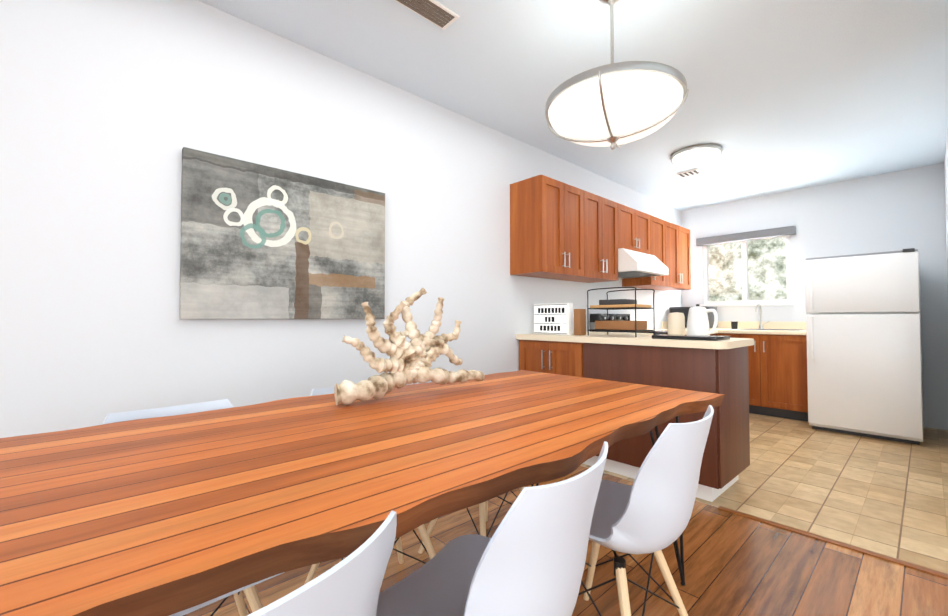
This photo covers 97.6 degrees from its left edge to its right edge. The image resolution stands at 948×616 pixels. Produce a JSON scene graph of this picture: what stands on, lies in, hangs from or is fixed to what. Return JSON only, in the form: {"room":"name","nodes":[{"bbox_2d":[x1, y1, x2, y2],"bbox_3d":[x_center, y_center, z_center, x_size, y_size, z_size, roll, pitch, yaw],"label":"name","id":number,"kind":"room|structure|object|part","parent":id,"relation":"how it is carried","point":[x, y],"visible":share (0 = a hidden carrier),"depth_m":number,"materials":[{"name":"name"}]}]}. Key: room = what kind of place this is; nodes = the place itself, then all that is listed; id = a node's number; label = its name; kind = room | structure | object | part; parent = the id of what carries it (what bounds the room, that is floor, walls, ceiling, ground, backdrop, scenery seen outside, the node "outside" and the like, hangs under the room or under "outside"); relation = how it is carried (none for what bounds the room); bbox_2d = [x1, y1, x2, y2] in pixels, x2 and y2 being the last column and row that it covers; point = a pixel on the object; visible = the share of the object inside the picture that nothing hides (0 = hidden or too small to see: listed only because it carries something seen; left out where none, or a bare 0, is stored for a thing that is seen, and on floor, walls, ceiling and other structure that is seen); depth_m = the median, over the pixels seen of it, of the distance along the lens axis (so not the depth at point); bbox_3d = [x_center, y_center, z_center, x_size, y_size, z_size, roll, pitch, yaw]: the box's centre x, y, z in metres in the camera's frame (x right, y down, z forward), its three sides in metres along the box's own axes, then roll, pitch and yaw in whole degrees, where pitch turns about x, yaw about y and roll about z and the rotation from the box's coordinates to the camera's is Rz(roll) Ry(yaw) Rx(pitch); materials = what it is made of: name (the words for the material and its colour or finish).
{"room":"kitchen","nodes":[
{"label":"kitchen","id":0,"kind":"room"},
{"bbox_2d":[0,0,681,437],"bbox_3d":[-0.691,-0.205,2.491,9.620,2.600,0.120,1,-2,-42],"label":"wall","id":1,"kind":"structure","parent":0,"point":[110,110],"depth_m":1.87,"materials":[{"name":"white paint"}]},
{"bbox_2d":[179,147,384,318],"bbox_3d":[-0.920,-0.327,2.174,1.010,0.760,0.038,1,-2,-42],"label":"canvas art","id":2,"kind":"object","parent":1,"relation":"attached to","point":[258,241],"visible":0.98,"depth_m":2.08},
{"bbox_2d":[510,175,589,280],"bbox_3d":[0.623,-0.631,3.406,0.621,0.725,0.318,1,-2,-42],"label":"upper cabinet","id":3,"kind":"object","parent":1,"relation":"attached to","point":[559,230],"depth_m":3.24,"materials":[{"name":"brown wood"}]},
{"bbox_2d":[566,193,621,282],"bbox_3d":[1.018,-0.623,3.767,0.678,0.725,0.318,1,-2,-42],"label":"upper cabinet","id":4,"kind":"object","parent":1,"relation":"attached to","point":[605,214],"depth_m":3.69,"materials":[{"name":"brown wood"}]},
{"bbox_2d":[622,205,653,254],"bbox_3d":[1.472,-0.764,4.187,0.668,0.424,0.318,1,-2,-42],"label":"upper cabinet","id":5,"kind":"object","parent":1,"relation":"attached to","point":[637,226],"depth_m":4.10,"materials":[{"name":"brown wood"}]},
{"bbox_2d":[618,248,668,278],"bbox_3d":[1.533,-0.443,4.113,0.662,0.217,0.498,1,-2,-42],"label":"range hood","id":6,"kind":"object","parent":1,"relation":"attached to","point":[633,264],"visible":0.69,"depth_m":3.87,"materials":[{"name":"white metal"}]},
{"bbox_2d":[622,217,669,288],"bbox_3d":[1.851,-0.606,4.530,0.472,0.725,0.318,1,-2,-42],"label":"upper cabinet","id":7,"kind":"object","parent":1,"relation":"attached to","point":[661,227],"depth_m":4.48,"materials":[{"name":"brown wood"}]},
{"bbox_2d":[662,321,666,327],"bbox_3d":[2.580,0.206,5.383,0.633,0.090,0.018,1,-2,-42],"label":"backsplash","id":8,"kind":"structure","parent":1,"relation":"attached to","point":[664,323],"depth_m":5.19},
{"bbox_2d":[654,223,690,290],"bbox_3d":[2.226,-0.598,4.873,0.773,0.725,0.318,1,-2,-42],"label":"upper cabinet","id":9,"kind":"object","parent":1,"relation":"attached to","point":[680,250],"depth_m":4.81,"materials":[{"name":"brown wood"}]},
{"bbox_2d":[183,466,947,615],"bbox_3d":[-0.060,1.051,-0.770,6.185,0.060,5.700,1,-2,-42],"label":"floor","id":10,"kind":"structure","parent":0,"point":[736,565],"depth_m":1.67,"materials":[{"name":"brown wood"}]},
{"bbox_2d":[101,399,283,615],"bbox_3d":[-0.781,0.682,1.130,0.503,0.772,0.436,-1,-2,44],"label":"chair","id":11,"kind":"object","parent":10,"relation":"on","point":[252,597],"visible":0.06,"depth_m":1.25,"materials":[{"name":"white plastic"}]},
{"bbox_2d":[247,511,396,615],"bbox_3d":[-0.367,0.658,0.529,0.503,0.792,0.436,-1,-2,35],"label":"chair","id":12,"kind":"object","parent":10,"relation":"on","point":[350,584],"visible":1,"depth_m":0.45,"materials":[{"name":"white plastic"}]},
{"bbox_2d":[0,370,724,615],"bbox_3d":[-0.153,0.692,1.246,2.060,0.751,1.056,1,-2,-42],"label":"dining table","id":13,"kind":"object","parent":10,"relation":"on","point":[164,516],"visible":0.94,"depth_m":0.76,"materials":[{"name":"brown wood"}]},
{"bbox_2d":[334,288,484,404],"bbox_3d":[-0.214,0.119,1.570,0.647,0.406,0.112,1,-2,-42],"label":"centrepiece","id":14,"kind":"object","parent":13,"relation":"on","point":[411,361],"visible":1,"depth_m":1.51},
{"bbox_2d":[304,387,435,584],"bbox_3d":[-0.365,0.691,1.510,0.436,0.772,0.503,1,-2,-38],"label":"chair","id":15,"kind":"object","parent":10,"relation":"on","point":[428,546],"visible":0.02,"depth_m":1.49,"materials":[{"name":"white wood"}]},
{"bbox_3d":[-0.365,0.502,1.515,0.414,0.393,0.503,1,-2,-38],"label":"seat","id":16,"kind":"part","parent":15,"relation":"part of","materials":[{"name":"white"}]},
{"bbox_2d":[418,380,523,553],"bbox_3d":[0.031,0.699,1.873,0.436,0.772,0.503,1,-2,-44],"label":"chair","id":17,"kind":"object","parent":10,"relation":"on","point":[483,511],"visible":0.02,"depth_m":1.72,"materials":[{"name":"white wood"}]},
{"bbox_2d":[376,441,607,615],"bbox_3d":[0.006,0.666,0.857,0.503,0.792,0.436,-1,-2,40],"label":"chair","id":18,"kind":"object","parent":10,"relation":"on","point":[528,558],"visible":0.96,"depth_m":0.68,"materials":[{"name":"white plastic"}]},
{"bbox_2d":[578,405,713,615],"bbox_3d":[0.424,0.675,1.240,0.436,0.792,0.503,1,-2,-44],"label":"chair","id":19,"kind":"object","parent":10,"relation":"on","point":[650,510],"visible":0.71,"depth_m":1.05,"materials":[{"name":"white plastic"},{"name":"wood"},{"name":"black steel"}]},
{"bbox_3d":[0.424,0.480,1.244,0.414,0.403,0.503,1,-2,-44],"label":"seat","id":20,"kind":"part","parent":19,"relation":"part of","materials":[{"name":"white plastic"}]},
{"bbox_2d":[718,506,947,578],"bbox_3d":[2.710,1.054,0.784,0.040,0.006,4.050,1,-2,-42],"label":"threshold strip","id":21,"kind":"object","parent":10,"relation":"on","point":[882,556],"depth_m":1.90,"materials":[{"name":"brown wood"}]},
{"bbox_2d":[198,0,947,210],"bbox_3d":[2.412,-1.477,1.552,6.350,0.100,5.740,1,-2,-42],"label":"ceiling","id":22,"kind":"structure","parent":0,"point":[785,95],"depth_m":2.43,"materials":[{"name":"white paint"}]},
{"bbox_2d":[394,0,458,29],"bbox_3d":[-0.236,-1.411,1.932,0.340,0.014,0.120,1,-2,-42],"label":"ceiling vent","id":23,"kind":"object","parent":22,"relation":"in","point":[438,14],"visible":1,"depth_m":1.96,"materials":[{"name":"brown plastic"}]},
{"bbox_2d":[545,0,688,149],"bbox_3d":[0.610,-1.059,1.831,0.586,0.722,0.586,1,-2,-42],"label":"pendant lamp","id":24,"kind":"object","parent":22,"relation":"hanging from","point":[612,105],"visible":1,"depth_m":1.66,"materials":[{"name":"white glass"}]},
{"bbox_2d":[676,168,702,177],"bbox_3d":[2.159,-1.361,4.166,0.150,0.012,0.200,1,-2,-42],"label":"ceiling vent","id":25,"kind":"object","parent":22,"relation":"in","point":[689,173],"visible":0.96,"depth_m":4.16,"materials":[{"name":"white plastic"}]},
{"bbox_2d":[670,144,722,167],"bbox_3d":[1.964,-1.326,3.675,0.410,0.104,0.410,1,-2,-42],"label":"flush ceiling light","id":26,"kind":"object","parent":22,"relation":"attached to","point":[699,155],"visible":1,"depth_m":3.57,"materials":[{"name":"white glass"}]},
{"bbox_2d":[580,413,947,573],"bbox_3d":[3.480,1.125,2.471,3.415,0.060,5.700,1,-2,-42],"label":"floor","id":27,"kind":"structure","parent":0,"point":[885,497],"depth_m":2.55,"materials":[{"name":"beige tile"}]},
{"bbox_2d":[519,340,583,463],"bbox_3d":[0.764,0.679,3.314,0.575,0.869,0.598,1,-2,-42],"label":"base cabinet","id":28,"kind":"object","parent":27,"relation":"on","point":[545,356],"depth_m":3.09,"materials":[{"name":"brown wood"}]},
{"bbox_2d":[590,314,667,334],"bbox_3d":[1.599,0.587,4.023,0.640,1.084,0.680,1,-2,-42],"label":"range","id":29,"kind":"object","parent":27,"relation":"on","point":[611,317],"visible":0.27,"depth_m":4.05,"materials":[{"name":"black metal"}]},
{"bbox_2d":[584,344,751,501],"bbox_3d":[1.237,0.667,2.797,0.575,0.869,0.919,1,-2,-42],"label":"base cabinet","id":30,"kind":"object","parent":27,"relation":"on","point":[747,368],"depth_m":2.49,"materials":[{"name":"brown wood"}]},
{"bbox_2d":[516,332,755,351],"bbox_3d":[1.075,0.217,3.000,0.625,0.040,1.498,1,-2,-42],"label":"countertop","id":31,"kind":"structure","parent":30,"relation":"on","point":[593,337],"depth_m":2.65,"materials":[{"name":"beige stone"}]},
{"bbox_2d":[534,303,572,334],"bbox_3d":[0.624,0.080,3.296,0.064,0.245,0.340,1,-2,-42],"label":"box sign","id":32,"kind":"object","parent":31,"relation":"on","point":[554,319],"visible":1,"depth_m":3.25,"materials":[{"name":"white plastic"}]},
{"bbox_2d":[574,309,585,334],"bbox_3d":[0.803,0.099,3.148,0.080,0.199,0.060,1,-2,-42],"label":"pack","id":33,"kind":"object","parent":31,"relation":"on","point":[579,321],"visible":0.98,"depth_m":3.12,"materials":[{"name":"brown"}]},
{"bbox_2d":[587,287,654,336],"bbox_3d":[1.078,0.023,3.056,0.288,0.348,0.385,1,-2,-42],"label":"wire rack","id":34,"kind":"object","parent":31,"relation":"on","point":[635,326],"visible":1,"depth_m":2.98,"materials":[{"name":"black metal"}]},
{"bbox_2d":[652,334,729,340],"bbox_3d":[1.341,0.175,2.574,0.260,0.021,0.370,1,-2,-42],"label":"tray","id":35,"kind":"object","parent":31,"relation":"on","point":[693,337],"visible":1,"depth_m":2.48,"materials":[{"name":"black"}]},
{"bbox_2d":[667,312,684,334],"bbox_3d":[1.415,0.108,2.909,0.110,0.170,0.110,1,-2,-42],"label":"jar","id":36,"kind":"object","parent":35,"relation":"on","point":[675,322],"visible":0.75,"depth_m":2.87,"materials":[{"name":"beige ceramic"}]},
{"bbox_2d":[686,304,717,334],"bbox_3d":[1.504,0.079,2.738,0.138,0.222,0.190,1,-2,-42],"label":"kettle","id":37,"kind":"object","parent":31,"relation":"on","point":[697,322],"visible":0.94,"depth_m":2.71,"materials":[{"name":"white plastic"}]},
{"bbox_2d":[620,332,651,335],"bbox_3d":[1.176,0.232,3.678,0.441,0.040,0.633,1,-2,-42],"label":"countertop","id":38,"kind":"structure","parent":30,"relation":"on","point":[621,333],"depth_m":3.43,"materials":[{"name":"beige stone"}]},
{"bbox_2d":[710,332,723,335],"bbox_3d":[2.602,0.716,4.946,1.175,0.869,0.675,1,-2,-42],"label":"base cabinet","id":39,"kind":"object","parent":27,"relation":"on","point":[715,333],"depth_m":4.70,"materials":[{"name":"brown wood"}]},
{"bbox_2d":[724,332,807,420],"bbox_3d":[3.267,0.709,4.632,0.618,0.869,0.840,1,-2,-42],"label":"base cabinet","id":40,"kind":"object","parent":27,"relation":"on","point":[779,363],"depth_m":4.30,"materials":[{"name":"brown wood"}]},
{"bbox_2d":[647,328,719,334],"bbox_3d":[2.189,0.253,4.606,0.991,0.040,0.633,1,-2,-42],"label":"countertop","id":41,"kind":"structure","parent":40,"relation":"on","point":[717,329],"depth_m":4.79,"materials":[{"name":"beige stone"}]},
{"bbox_2d":[720,328,806,335],"bbox_3d":[3.061,0.259,4.856,0.633,0.040,1.443,1,-2,-42],"label":"countertop","id":42,"kind":"structure","parent":40,"relation":"on","point":[740,331],"depth_m":4.46,"materials":[{"name":"beige stone"}]},
{"bbox_2d":[669,306,716,327],"bbox_3d":[2.753,0.111,5.219,0.366,0.270,0.440,1,-2,-42],"label":"microwave","id":43,"kind":"object","parent":42,"relation":"on","point":[684,311],"visible":0.27,"depth_m":5.10,"materials":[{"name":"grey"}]},
{"bbox_2d":[731,322,737,328],"bbox_3d":[3.074,0.194,4.901,0.072,0.090,0.072,1,-2,-42],"label":"cup","id":44,"kind":"object","parent":42,"relation":"on","point":[734,325],"visible":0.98,"depth_m":4.88,"materials":[{"name":"black metal"}]},
{"bbox_2d":[805,248,923,444],"bbox_3d":[3.643,0.320,3.880,0.855,1.612,0.730,1,-2,-42],"label":"fridge","id":45,"kind":"object","parent":27,"relation":"on","point":[864,348],"visible":1,"depth_m":3.60,"materials":[{"name":"white metal"}]},
{"bbox_2d":[681,163,947,429],"bbox_3d":[3.693,-0.154,4.737,0.120,2.600,2.490,1,-2,-42],"label":"wall","id":46,"kind":"structure","parent":0,"point":[900,210],"depth_m":4.32,"materials":[{"name":"white paint"}]},
{"bbox_2d":[696,226,795,306],"bbox_3d":[3.312,-0.484,5.094,0.150,0.895,1.040,1,-2,-42],"label":"window","id":47,"kind":"structure","parent":46,"relation":"in","point":[745,301],"depth_m":5.09,"materials":[{"name":"white"}]},
{"bbox_3d":[3.278,-0.884,5.072,0.059,0.095,1.040,1,-2,-42],"label":"window blind header","id":48,"kind":"part","parent":47,"relation":"part of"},
{"bbox_2d":[717,320,805,327],"bbox_3d":[3.292,0.199,5.060,0.018,0.090,1.420,1,-2,-42],"label":"backsplash","id":49,"kind":"structure","parent":46,"relation":"attached to","point":[721,324],"depth_m":4.87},
{"bbox_2d":[944,131,947,293],"bbox_3d":[3.475,-0.195,2.930,2.643,2.600,0.120,1,-2,-42],"label":"wall","id":50,"kind":"structure","parent":0,"point":[946,179],"depth_m":3.36,"materials":[{"name":"white paint"}]},
{"label":"outside","id":51,"kind":"structure","parent":0,"visible":0},
{"bbox_2d":[708,237,786,300],"bbox_3d":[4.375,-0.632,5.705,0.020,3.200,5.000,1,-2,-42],"label":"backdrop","id":52,"kind":"structure","parent":51,"point":[724,286],"depth_m":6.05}
]}

